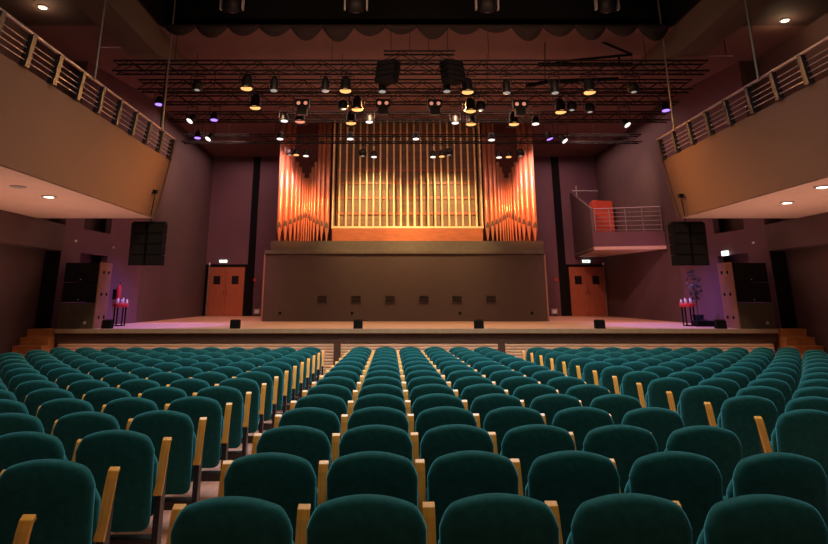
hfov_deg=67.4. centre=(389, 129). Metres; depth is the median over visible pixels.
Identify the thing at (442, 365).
seat
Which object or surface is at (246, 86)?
stage light
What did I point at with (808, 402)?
seat
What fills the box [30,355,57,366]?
seat
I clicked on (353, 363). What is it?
seat
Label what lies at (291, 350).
seat
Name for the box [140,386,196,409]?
seat
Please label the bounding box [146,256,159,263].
grille
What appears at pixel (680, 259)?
grille
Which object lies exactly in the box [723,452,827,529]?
seat
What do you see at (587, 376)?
seat
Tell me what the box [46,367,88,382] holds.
seat
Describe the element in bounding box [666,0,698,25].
ceiling
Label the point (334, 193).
pipe organ
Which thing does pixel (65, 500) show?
seat
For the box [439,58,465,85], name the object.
speaker
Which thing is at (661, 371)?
seat
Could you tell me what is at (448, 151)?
stage light
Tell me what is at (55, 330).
stage nosing
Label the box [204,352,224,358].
seat
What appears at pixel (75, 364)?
seat
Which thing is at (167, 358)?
seat
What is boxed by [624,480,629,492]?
cushion
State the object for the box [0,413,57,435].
seat
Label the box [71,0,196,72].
ceiling
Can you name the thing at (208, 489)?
floor
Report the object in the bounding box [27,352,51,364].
seat
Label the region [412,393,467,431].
seat
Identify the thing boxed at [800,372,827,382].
seat
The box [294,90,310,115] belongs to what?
stage light
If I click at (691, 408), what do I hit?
seat
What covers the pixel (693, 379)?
seat
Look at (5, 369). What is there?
seat
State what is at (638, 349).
seat
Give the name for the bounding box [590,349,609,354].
seat
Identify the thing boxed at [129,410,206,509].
seat
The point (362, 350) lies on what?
seat
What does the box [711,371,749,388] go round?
seat
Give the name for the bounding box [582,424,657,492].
seat
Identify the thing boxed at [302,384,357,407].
seat
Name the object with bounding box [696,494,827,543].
seat
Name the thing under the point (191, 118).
stage light
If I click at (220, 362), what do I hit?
seat
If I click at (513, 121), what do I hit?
stage light
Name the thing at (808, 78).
balcony railing
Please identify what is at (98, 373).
seat
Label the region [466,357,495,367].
seat
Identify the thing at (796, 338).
steps
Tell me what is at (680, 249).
grille
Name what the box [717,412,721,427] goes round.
cushion
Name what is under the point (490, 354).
seat
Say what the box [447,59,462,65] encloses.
grille
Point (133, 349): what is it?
seat
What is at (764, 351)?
seat
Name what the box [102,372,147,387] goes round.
seat
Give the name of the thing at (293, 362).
seat
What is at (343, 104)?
stage light
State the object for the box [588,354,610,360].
seat
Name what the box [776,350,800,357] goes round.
seat
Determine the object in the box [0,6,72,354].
wall
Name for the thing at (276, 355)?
seat
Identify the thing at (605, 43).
lighting truss
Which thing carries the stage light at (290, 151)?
hanging from the lighting truss at (373, 135)
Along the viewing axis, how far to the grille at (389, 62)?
15.77 m
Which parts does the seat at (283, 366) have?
armrest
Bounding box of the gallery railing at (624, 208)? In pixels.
[593,206,662,231]
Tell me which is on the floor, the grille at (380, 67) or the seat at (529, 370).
the seat at (529, 370)
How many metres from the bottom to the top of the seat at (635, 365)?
0.890 m
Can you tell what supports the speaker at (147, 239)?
hanging from the ceiling at (126, 22)
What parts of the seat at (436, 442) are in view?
armrest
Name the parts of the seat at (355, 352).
backrest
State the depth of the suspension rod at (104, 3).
12.08 m
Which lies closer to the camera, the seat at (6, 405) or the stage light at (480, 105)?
the seat at (6, 405)
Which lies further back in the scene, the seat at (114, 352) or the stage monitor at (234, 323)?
the stage monitor at (234, 323)
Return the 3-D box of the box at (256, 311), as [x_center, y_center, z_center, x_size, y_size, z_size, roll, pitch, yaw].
[-6.239,8.505,29.050,0.300,0.260,0.070,0,-15,0]
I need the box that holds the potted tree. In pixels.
[686,269,703,319]
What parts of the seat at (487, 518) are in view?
armrest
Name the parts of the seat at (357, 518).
armrest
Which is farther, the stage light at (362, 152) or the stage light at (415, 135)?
the stage light at (362, 152)
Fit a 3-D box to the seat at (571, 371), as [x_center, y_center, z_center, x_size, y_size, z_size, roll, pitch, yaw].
[3.401,4.486,10.984,0.628,0.890,0.434,0,-15,2]
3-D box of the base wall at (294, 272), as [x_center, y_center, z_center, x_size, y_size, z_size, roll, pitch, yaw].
[0.584,6.336,25.751,10.250,2.849,7.540,0,-15,0]
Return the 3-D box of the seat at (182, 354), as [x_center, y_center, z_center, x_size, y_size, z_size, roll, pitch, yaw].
[-4.100,4.948,12.549,0.569,0.890,0.434,0,-15,-2]
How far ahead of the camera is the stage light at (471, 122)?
18.68 m
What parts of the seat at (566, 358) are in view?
armrest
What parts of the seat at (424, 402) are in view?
armrest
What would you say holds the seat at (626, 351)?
on the floor
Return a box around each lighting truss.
[112,33,709,74]
[137,54,692,92]
[161,68,678,105]
[168,90,670,122]
[181,115,641,143]
[384,31,455,64]
[525,42,632,87]
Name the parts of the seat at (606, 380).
armrest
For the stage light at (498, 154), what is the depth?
23.42 m
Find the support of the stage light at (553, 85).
hanging from the lighting truss at (121, 72)
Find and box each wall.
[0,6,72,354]
[0,210,65,250]
[35,251,60,327]
[51,61,157,327]
[135,106,213,322]
[202,157,602,315]
[261,241,549,320]
[594,103,685,322]
[661,61,781,327]
[753,13,827,353]
[764,212,827,250]
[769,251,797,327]
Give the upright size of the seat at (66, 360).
0.890 m
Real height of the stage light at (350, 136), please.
0.651 m
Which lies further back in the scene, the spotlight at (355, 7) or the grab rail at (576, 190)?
the grab rail at (576, 190)
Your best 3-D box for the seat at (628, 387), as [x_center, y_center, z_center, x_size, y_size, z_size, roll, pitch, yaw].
[3.401,3.740,8.458,0.628,0.890,0.434,0,-15,2]
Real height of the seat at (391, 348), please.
0.890 m
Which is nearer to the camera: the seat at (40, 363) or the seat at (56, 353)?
the seat at (40, 363)
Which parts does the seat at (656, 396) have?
armrest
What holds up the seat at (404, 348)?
on the floor
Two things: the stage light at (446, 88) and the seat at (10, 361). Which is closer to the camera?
the seat at (10, 361)
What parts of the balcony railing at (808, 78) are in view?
post, post, post, post, post, post, post, post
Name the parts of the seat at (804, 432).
armrest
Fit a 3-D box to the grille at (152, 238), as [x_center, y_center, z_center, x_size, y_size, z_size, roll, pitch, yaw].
[-6.069,2.802,15.983,0.340,0.215,0.012,0,-15,0]
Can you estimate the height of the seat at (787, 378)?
0.890 m
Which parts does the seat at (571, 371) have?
armrest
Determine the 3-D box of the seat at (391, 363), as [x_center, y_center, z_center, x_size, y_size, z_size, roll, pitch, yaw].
[-0.077,4.275,10.270,0.569,0.890,0.434,0,-15,0]
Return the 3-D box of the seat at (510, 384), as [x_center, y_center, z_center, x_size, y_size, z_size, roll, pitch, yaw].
[1.633,3.532,7.753,0.569,0.890,0.434,0,-15,0]
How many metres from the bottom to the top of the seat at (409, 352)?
0.890 m
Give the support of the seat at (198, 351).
on the floor
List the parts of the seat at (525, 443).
armrest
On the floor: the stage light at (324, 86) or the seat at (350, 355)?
the seat at (350, 355)
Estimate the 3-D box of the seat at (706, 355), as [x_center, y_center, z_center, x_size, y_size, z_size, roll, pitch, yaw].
[6.280,4.947,12.546,0.569,0.890,0.434,0,-15,2]
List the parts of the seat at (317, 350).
armrest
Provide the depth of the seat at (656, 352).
13.34 m
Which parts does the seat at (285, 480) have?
armrest, armrest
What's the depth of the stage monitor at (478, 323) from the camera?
16.39 m
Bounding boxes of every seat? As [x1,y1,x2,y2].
[0,352,23,357]
[0,355,25,362]
[0,359,28,374]
[0,363,33,381]
[0,383,7,390]
[0,389,26,400]
[0,399,39,416]
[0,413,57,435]
[0,431,81,472]
[0,459,119,543]
[4,368,40,388]
[8,373,56,392]
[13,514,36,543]
[14,380,68,402]
[24,388,84,416]
[25,350,48,360]
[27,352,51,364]
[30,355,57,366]
[33,359,62,370]
[37,398,105,434]
[39,363,78,375]
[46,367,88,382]
[49,347,69,354]
[52,350,75,357]
[53,411,133,460]
[55,373,102,389]
[57,352,81,360]
[62,355,88,364]
[67,379,119,399]
[69,359,103,368]
[75,347,95,353]
[75,430,171,543]
[78,362,115,373]
[80,350,101,356]
[83,387,141,411]
[87,352,109,359]
[88,367,129,380]
[95,355,118,363]
[101,347,118,352]
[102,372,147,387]
[102,397,169,429]
[104,358,130,367]
[108,349,128,355]
[116,352,138,358]
[116,362,145,372]
[119,379,169,396]
[126,347,143,352]
[126,355,149,362]
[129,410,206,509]
[130,367,162,378]
[135,349,155,354]
[138,358,164,366]
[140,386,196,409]
[145,352,167,358]
[148,372,191,386]
[152,347,169,351]
[153,362,181,371]
[158,355,181,361]
[163,349,181,354]
[166,496,310,543]
[167,396,231,481]
[169,378,218,396]
[171,366,208,377]
[173,358,198,366]
[175,352,196,357]
[177,347,195,351]
[190,349,208,354]
[190,355,212,361]
[190,362,218,371]
[192,371,235,386]
[196,386,251,459]
[203,347,220,351]
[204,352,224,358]
[206,358,232,366]
[211,366,247,378]
[216,349,236,354]
[218,378,266,442]
[218,452,328,543]
[220,355,243,361]
[227,362,258,371]
[228,347,245,351]
[232,352,253,358]
[236,371,278,429]
[239,358,265,366]
[243,349,262,355]
[251,354,274,362]
[251,366,288,418]
[251,425,339,487]
[253,347,270,352]
[260,352,282,358]
[263,361,296,409]
[269,349,289,355]
[272,358,303,402]
[274,407,347,444]
[277,347,295,352]
[281,354,309,395]
[289,352,315,389]
[290,394,353,429]
[295,349,319,384]
[302,347,323,380]
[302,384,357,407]
[307,494,435,543]
[311,376,360,396]
[319,370,363,386]
[325,365,365,378]
[327,451,425,515]
[331,361,367,373]
[335,357,369,367]
[339,354,370,363]
[339,424,418,466]
[342,351,372,360]
[345,349,373,356]
[347,406,413,436]
[348,347,374,353]
[353,393,410,416]
[358,384,407,402]
[361,376,405,391]
[364,370,404,383]
[367,365,402,376]
[368,361,401,370]
[370,357,400,365]
[372,354,400,360]
[373,351,399,358]
[374,349,398,354]
[375,347,398,352]
[399,347,422,354]
[400,349,424,356]
[400,351,426,359]
[401,354,429,364]
[402,357,432,369]
[403,360,435,374]
[404,365,439,379]
[405,370,444,389]
[407,376,450,399]
[409,384,458,413]
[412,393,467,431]
[415,406,479,456]
[419,424,497,501]
[424,347,446,354]
[426,349,450,357]
[426,450,523,543]
[428,351,454,360]
[431,354,458,364]
[434,357,463,369]
[437,360,469,374]
[438,493,562,543]
[442,365,476,381]
[447,370,485,388]
[449,347,467,353]
[452,349,473,356]
[453,376,495,398]
[456,351,478,359]
[461,354,484,362]
[461,384,508,410]
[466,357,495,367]
[470,393,524,428]
[473,360,503,372]
[474,347,492,352]
[479,349,497,355]
[480,365,511,378]
[483,406,545,454]
[485,351,505,358]
[489,370,525,385]
[491,354,514,361]
[499,357,524,366]
[499,376,540,395]
[500,424,575,495]
[508,361,535,370]
[513,384,558,407]
[518,365,549,376]
[522,347,545,361]
[525,450,620,543]
[529,393,581,424]
[530,349,555,365]
[531,370,566,384]
[539,351,566,369]
[546,376,585,393]
[550,354,579,375]
[552,406,613,450]
[553,347,569,351]
[562,357,594,377]
[563,349,582,354]
[566,384,609,406]
[566,493,692,543]
[575,352,595,357]
[576,361,612,385]
[578,347,595,351]
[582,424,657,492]
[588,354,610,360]
[589,394,641,424]
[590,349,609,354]
[592,365,633,393]
[603,352,624,357]
[604,347,621,351]
[604,358,628,365]
[612,371,658,400]
[617,349,635,354]
[619,354,641,361]
[621,361,649,370]
[621,407,683,451]
[624,451,722,543]
[629,347,646,351]
[632,352,653,357]
[636,377,689,410]
[637,358,662,365]
[642,366,673,377]
[643,349,663,354]
[649,355,673,361]
[654,347,671,352]
[657,362,686,371]
[660,352,682,358]
[664,425,741,495]
[666,385,728,426]
[667,371,703,386]
[670,349,690,355]
[670,358,696,366]
[679,347,697,352]
[680,355,704,362]
[682,366,714,379]
[689,352,712,359]
[694,362,723,373]
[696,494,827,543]
[697,349,717,355]
[698,378,739,397]
[703,347,722,353]
[703,358,731,368]
[704,395,777,458]
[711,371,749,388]
[712,355,736,363]
[718,352,741,360]
[722,366,756,381]
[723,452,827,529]
[724,349,745,357]
[728,347,748,354]
[730,362,761,375]
[736,386,785,416]
[737,358,765,371]
[742,355,769,367]
[746,352,771,362]
[747,378,791,404]
[750,349,773,360]
[752,347,774,357]
[754,409,827,478]
[755,372,795,395]
[762,367,797,389]
[766,362,799,385]
[770,358,800,379]
[773,355,801,374]
[775,352,801,367]
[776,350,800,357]
[777,347,799,353]
[784,396,827,412]
[791,386,827,399]
[797,379,827,389]
[799,367,827,383]
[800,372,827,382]
[801,350,826,362]
[801,352,827,364]
[801,358,827,372]
[801,362,827,377]
[802,355,827,368]
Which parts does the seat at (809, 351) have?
backrest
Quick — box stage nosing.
[54,329,778,332]
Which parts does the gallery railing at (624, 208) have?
handrail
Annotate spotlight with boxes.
[219,0,244,14]
[344,0,367,14]
[475,0,498,14]
[594,0,619,14]
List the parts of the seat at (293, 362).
armrest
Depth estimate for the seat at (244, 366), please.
9.95 m
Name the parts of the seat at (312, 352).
armrest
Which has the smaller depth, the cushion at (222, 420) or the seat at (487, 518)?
the seat at (487, 518)
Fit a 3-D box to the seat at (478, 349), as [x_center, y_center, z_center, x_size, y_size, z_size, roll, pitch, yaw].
[2.203,5.505,14.433,0.569,0.890,0.434,0,-15,0]
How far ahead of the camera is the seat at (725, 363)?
10.74 m
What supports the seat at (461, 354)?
on the floor
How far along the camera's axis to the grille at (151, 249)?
15.92 m
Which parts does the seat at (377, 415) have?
armrest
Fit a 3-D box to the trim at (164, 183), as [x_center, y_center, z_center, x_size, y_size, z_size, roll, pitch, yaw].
[-5.900,1.257,16.265,0.400,2.060,0.040,0,-15,0]
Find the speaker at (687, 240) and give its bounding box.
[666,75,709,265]
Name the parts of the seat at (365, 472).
armrest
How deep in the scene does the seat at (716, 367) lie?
9.91 m
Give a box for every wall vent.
[316,295,327,302]
[350,295,361,302]
[384,295,395,302]
[418,295,429,302]
[451,295,462,302]
[485,295,496,302]
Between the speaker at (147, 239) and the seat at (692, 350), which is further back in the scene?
the speaker at (147, 239)
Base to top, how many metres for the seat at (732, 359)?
0.890 m
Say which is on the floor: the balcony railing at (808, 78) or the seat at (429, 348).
the seat at (429, 348)
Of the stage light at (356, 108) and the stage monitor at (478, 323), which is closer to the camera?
the stage monitor at (478, 323)
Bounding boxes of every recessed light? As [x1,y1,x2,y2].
[9,185,26,188]
[37,5,48,9]
[41,195,56,197]
[779,18,790,22]
[780,201,794,203]
[813,185,827,188]
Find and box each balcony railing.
[0,8,175,159]
[656,36,827,159]
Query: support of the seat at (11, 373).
on the floor
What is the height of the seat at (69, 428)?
0.890 m
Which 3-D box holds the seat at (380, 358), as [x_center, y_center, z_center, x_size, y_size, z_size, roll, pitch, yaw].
[-0.077,4.523,11.109,0.569,0.890,0.434,0,-15,0]
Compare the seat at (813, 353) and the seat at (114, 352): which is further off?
the seat at (114, 352)
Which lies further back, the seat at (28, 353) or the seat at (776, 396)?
the seat at (28, 353)
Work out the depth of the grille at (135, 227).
16.04 m
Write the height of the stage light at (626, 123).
0.772 m
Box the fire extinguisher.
[112,283,121,298]
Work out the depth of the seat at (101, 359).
11.50 m
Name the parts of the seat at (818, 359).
backrest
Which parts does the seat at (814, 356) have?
backrest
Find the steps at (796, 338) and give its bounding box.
[775,328,827,357]
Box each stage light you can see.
[153,90,164,105]
[186,103,197,123]
[190,72,205,90]
[193,121,203,138]
[205,121,215,141]
[209,103,220,121]
[238,72,255,92]
[247,90,263,111]
[269,72,279,91]
[275,121,285,139]
[279,103,289,122]
[285,142,294,155]
[292,142,300,155]
[293,106,306,124]
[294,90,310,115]
[302,143,310,156]
[320,72,330,92]
[336,94,349,109]
[337,72,353,95]
[344,103,357,126]
[345,128,353,139]
[350,90,364,113]
[358,142,367,156]
[364,103,374,123]
[370,143,377,157]
[376,93,389,115]
[378,84,387,92]
[411,121,420,139]
[426,90,442,115]
[428,142,436,157]
[437,142,445,157]
[441,78,450,92]
[444,142,453,155]
[449,103,460,124]
[459,72,475,96]
[462,94,477,114]
[463,106,477,127]
[474,90,486,110]
[486,121,495,140]
[494,142,502,158]
[500,72,511,94]
[504,142,512,157]
[506,106,520,127]
[511,90,527,116]
[515,142,524,156]
[529,103,540,125]
[543,121,553,140]
[548,72,559,94]
[552,90,568,115]
[557,121,567,143]
[564,90,577,110]
[580,72,598,96]
[581,94,595,112]
[618,103,630,127]
[625,72,640,92]
[658,90,670,111]
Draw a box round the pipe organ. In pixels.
[276,123,537,240]
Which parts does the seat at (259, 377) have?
rail, armrest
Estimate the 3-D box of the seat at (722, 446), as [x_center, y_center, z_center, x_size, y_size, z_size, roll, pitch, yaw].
[2.203,2.532,4.365,0.569,0.890,0.434,0,-15,0]
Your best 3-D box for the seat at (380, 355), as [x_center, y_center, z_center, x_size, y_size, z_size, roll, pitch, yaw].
[-0.077,4.771,11.948,0.569,0.890,0.434,0,-15,0]
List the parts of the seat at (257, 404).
rail, armrest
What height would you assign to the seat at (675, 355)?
0.890 m
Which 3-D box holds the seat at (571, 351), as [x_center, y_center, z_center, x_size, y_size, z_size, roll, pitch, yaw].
[4.000,5.226,13.491,0.569,0.890,0.434,0,-15,2]
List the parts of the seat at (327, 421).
armrest, armrest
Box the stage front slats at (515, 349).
[505,343,774,358]
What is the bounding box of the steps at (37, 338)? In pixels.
[12,328,56,357]
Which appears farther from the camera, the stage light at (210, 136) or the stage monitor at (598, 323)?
the stage light at (210, 136)
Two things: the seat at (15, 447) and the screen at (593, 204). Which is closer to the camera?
the seat at (15, 447)
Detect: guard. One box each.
[205,262,210,315]
[602,262,607,315]
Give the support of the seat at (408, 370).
on the floor
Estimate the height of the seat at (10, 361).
0.890 m
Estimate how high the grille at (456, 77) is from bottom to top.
0.110 m
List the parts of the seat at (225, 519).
armrest, armrest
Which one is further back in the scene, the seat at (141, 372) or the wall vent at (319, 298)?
the wall vent at (319, 298)
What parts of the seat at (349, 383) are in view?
armrest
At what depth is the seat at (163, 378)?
8.19 m
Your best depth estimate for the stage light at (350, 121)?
18.70 m
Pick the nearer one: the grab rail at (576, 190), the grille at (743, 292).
the grille at (743, 292)
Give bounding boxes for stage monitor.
[101,319,113,328]
[230,319,240,328]
[353,319,362,328]
[474,319,483,328]
[594,319,605,328]
[714,319,726,328]
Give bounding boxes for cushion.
[92,487,100,543]
[150,497,154,516]
[152,454,157,499]
[191,467,193,481]
[192,433,195,467]
[220,416,223,446]
[316,488,317,506]
[525,483,528,496]
[566,532,571,543]
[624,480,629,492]
[646,391,648,406]
[677,400,680,415]
[696,528,704,543]
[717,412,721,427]
[726,479,733,498]
[771,427,776,451]
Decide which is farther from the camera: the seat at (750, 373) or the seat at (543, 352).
the seat at (543, 352)
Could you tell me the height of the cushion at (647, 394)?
0.380 m
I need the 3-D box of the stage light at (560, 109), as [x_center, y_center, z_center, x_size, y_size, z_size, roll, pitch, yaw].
[4.834,-0.799,17.629,0.426,0.702,0.496,0,-15,0]
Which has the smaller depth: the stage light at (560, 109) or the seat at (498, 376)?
the seat at (498, 376)
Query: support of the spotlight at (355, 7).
hanging from the ceiling
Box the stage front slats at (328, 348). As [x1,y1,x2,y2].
[57,343,333,376]
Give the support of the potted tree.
on the deck
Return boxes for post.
[333,343,340,366]
[498,343,504,352]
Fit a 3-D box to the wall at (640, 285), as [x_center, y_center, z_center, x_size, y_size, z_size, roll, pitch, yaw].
[10.178,3.939,25.878,0.300,7.740,9.221,-1,-15,2]
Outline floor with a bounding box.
[111,385,311,543]
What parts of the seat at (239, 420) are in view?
rail, armrest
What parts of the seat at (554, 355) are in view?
armrest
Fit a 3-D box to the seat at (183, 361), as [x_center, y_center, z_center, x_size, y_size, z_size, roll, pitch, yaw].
[-3.530,4.437,10.816,0.569,0.890,0.434,0,-15,-2]
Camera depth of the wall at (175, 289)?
25.54 m
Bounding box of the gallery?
[570,192,666,256]
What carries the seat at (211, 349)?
on the floor
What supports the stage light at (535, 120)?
hanging from the lighting truss at (169, 103)
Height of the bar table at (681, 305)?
0.640 m
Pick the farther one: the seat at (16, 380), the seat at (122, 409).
the seat at (16, 380)
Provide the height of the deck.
0.100 m
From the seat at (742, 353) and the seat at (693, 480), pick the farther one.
the seat at (742, 353)
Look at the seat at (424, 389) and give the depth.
6.83 m
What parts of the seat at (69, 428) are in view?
armrest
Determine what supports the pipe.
hanging from the ceiling at (78, 43)
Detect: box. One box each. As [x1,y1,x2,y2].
[253,309,259,313]
[551,309,557,313]
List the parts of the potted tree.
pot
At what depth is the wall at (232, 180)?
30.35 m
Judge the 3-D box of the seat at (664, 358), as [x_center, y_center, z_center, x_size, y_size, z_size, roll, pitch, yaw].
[5.140,4.708,11.735,0.569,0.890,0.434,0,-15,2]
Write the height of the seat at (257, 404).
0.890 m
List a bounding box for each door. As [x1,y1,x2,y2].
[202,264,247,315]
[566,264,607,315]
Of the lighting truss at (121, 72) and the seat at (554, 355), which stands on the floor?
the seat at (554, 355)
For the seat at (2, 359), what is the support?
on the floor
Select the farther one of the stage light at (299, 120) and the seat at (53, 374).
the stage light at (299, 120)
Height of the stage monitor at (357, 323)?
0.230 m
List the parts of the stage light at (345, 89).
barn door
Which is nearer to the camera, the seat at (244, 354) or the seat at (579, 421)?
the seat at (579, 421)
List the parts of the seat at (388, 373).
armrest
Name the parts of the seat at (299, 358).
armrest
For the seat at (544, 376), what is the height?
0.890 m
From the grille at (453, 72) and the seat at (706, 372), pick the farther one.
the grille at (453, 72)
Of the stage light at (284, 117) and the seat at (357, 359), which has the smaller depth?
the seat at (357, 359)
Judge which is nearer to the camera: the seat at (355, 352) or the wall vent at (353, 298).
the seat at (355, 352)
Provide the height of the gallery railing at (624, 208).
1.283 m
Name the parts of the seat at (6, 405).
backrest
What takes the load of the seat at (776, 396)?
on the floor
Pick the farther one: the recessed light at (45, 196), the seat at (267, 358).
the recessed light at (45, 196)
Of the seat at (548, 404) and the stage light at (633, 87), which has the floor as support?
the seat at (548, 404)
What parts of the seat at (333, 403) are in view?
armrest, armrest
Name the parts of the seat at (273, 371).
armrest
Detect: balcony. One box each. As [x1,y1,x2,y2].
[0,53,169,217]
[663,76,827,217]
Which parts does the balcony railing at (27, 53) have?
post, post, post, post, post, post, post, post, post, post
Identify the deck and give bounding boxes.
[96,316,735,328]
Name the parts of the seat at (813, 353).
backrest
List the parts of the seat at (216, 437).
rail, armrest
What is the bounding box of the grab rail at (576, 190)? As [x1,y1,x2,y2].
[572,186,597,195]
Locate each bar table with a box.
[113,303,128,325]
[679,303,694,325]
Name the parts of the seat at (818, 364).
backrest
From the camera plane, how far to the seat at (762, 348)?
14.15 m
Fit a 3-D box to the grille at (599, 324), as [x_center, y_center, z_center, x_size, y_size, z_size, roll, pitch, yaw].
[5.569,5.145,16.380,0.200,0.160,0.025,0,-15,0]
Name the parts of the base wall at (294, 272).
cornice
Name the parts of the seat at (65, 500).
armrest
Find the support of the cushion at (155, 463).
on the seat at (141, 480)
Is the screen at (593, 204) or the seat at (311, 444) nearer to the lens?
the seat at (311, 444)
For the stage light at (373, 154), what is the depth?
23.40 m
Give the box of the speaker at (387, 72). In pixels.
[375,58,400,85]
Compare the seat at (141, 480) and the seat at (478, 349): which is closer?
the seat at (141, 480)
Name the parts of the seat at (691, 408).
armrest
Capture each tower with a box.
[57,262,112,328]
[717,262,775,328]
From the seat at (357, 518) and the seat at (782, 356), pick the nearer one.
the seat at (357, 518)
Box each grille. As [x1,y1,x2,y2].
[62,284,96,300]
[64,264,98,280]
[102,322,109,327]
[129,245,143,253]
[129,256,142,263]
[130,234,144,242]
[131,224,145,231]
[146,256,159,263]
[147,245,160,253]
[148,224,161,231]
[148,234,161,242]
[230,322,237,327]
[354,322,361,327]
[375,74,391,80]
[376,69,392,75]
[377,59,393,65]
[377,64,392,70]
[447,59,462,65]
[448,64,463,70]
[449,69,464,75]
[450,74,465,80]
[475,322,482,327]
[597,322,604,327]
[674,224,687,231]
[675,234,689,242]
[676,245,690,253]
[677,256,691,263]
[691,224,704,231]
[692,234,706,242]
[693,245,707,253]
[695,256,708,263]
[718,322,726,327]
[732,264,767,280]
[735,284,770,300]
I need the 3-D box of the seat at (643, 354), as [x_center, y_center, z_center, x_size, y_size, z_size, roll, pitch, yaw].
[5.140,4.962,12.595,0.569,0.890,0.434,0,-15,2]
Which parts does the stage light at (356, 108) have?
barn door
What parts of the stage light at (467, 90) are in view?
barn door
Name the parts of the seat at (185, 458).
rail, armrest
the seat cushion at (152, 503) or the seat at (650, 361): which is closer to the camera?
the seat cushion at (152, 503)
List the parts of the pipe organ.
frame post, cross rail, frame sill, panel, frame post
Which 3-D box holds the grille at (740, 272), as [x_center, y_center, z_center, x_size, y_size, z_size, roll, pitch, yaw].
[9.700,3.833,16.701,0.880,0.440,0.020,0,-15,0]
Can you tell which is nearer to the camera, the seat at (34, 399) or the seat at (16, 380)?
the seat at (34, 399)
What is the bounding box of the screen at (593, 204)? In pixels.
[589,200,614,231]
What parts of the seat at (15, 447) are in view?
armrest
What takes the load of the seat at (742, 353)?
on the floor
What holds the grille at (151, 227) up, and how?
attached to the speaker at (147, 239)
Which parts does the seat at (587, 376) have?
armrest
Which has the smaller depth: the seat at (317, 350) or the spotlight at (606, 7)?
the seat at (317, 350)
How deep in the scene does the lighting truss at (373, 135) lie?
23.53 m
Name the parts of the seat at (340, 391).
armrest, armrest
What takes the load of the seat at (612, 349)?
on the floor
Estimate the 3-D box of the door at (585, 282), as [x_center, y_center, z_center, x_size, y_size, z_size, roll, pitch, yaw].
[9.344,7.555,29.288,1.913,2.364,0.112,0,-15,0]
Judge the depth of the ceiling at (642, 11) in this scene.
16.29 m
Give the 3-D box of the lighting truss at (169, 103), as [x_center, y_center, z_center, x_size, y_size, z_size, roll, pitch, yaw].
[0.881,-1.346,19.012,15.689,1.158,0.326,0,-15,0]
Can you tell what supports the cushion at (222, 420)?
on the seat at (216, 437)
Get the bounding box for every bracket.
[151,190,157,214]
[678,194,684,215]
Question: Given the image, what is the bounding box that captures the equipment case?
[691,319,713,326]
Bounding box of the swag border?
[164,24,669,41]
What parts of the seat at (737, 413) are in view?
armrest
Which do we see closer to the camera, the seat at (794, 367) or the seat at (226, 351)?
the seat at (794, 367)
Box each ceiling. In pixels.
[0,0,827,156]
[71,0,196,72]
[139,0,166,25]
[164,0,668,24]
[628,0,774,72]
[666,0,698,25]
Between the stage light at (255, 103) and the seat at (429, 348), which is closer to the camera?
the seat at (429, 348)
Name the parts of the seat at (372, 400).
armrest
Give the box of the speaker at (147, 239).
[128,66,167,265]
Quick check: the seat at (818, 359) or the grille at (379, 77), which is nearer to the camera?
the seat at (818, 359)
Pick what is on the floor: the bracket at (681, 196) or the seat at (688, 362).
the seat at (688, 362)
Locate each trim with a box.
[154,140,171,216]
[245,157,260,315]
[551,157,568,315]
[656,140,679,216]
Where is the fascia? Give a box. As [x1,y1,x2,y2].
[55,333,777,342]
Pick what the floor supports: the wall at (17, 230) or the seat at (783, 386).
the seat at (783, 386)
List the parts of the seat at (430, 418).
armrest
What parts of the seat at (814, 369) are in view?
backrest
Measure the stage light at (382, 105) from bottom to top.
0.734 m
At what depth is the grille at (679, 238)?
15.98 m
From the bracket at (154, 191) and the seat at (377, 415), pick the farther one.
the bracket at (154, 191)
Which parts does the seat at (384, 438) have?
armrest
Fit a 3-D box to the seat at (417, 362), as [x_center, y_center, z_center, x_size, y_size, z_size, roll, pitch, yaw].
[0.492,4.280,10.285,0.569,0.890,0.434,0,-15,0]
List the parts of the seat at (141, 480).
rail, armrest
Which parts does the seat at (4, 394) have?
backrest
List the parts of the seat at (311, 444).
armrest, armrest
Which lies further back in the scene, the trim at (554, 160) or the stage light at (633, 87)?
the trim at (554, 160)
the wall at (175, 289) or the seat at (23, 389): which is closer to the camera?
the seat at (23, 389)
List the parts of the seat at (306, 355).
armrest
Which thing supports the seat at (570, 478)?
on the floor
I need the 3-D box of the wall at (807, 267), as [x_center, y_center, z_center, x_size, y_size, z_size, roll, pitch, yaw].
[11.000,-0.263,7.848,0.200,9.150,20.000,0,-15,0]
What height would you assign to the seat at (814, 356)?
0.890 m
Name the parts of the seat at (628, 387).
armrest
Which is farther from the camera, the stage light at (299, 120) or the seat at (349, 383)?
the stage light at (299, 120)
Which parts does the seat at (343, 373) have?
armrest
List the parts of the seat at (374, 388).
armrest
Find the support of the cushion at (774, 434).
on the seat at (804, 432)
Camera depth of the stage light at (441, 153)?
23.43 m
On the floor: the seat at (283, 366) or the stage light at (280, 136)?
the seat at (283, 366)
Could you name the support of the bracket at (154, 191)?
attached to the balcony at (51, 143)
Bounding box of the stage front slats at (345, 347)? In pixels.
[341,343,497,357]
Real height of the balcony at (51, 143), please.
1.550 m
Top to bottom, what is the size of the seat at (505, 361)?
0.890 m
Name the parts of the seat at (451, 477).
armrest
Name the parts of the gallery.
panel, panel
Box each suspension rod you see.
[93,0,105,79]
[161,0,175,129]
[657,0,674,129]
[744,0,759,79]
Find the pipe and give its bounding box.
[699,40,732,56]
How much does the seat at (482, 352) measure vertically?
0.890 m
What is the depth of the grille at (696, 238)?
15.98 m
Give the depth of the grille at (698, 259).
15.86 m
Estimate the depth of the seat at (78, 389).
7.26 m
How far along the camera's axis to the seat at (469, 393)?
6.83 m
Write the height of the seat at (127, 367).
0.890 m
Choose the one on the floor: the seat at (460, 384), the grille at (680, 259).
the seat at (460, 384)

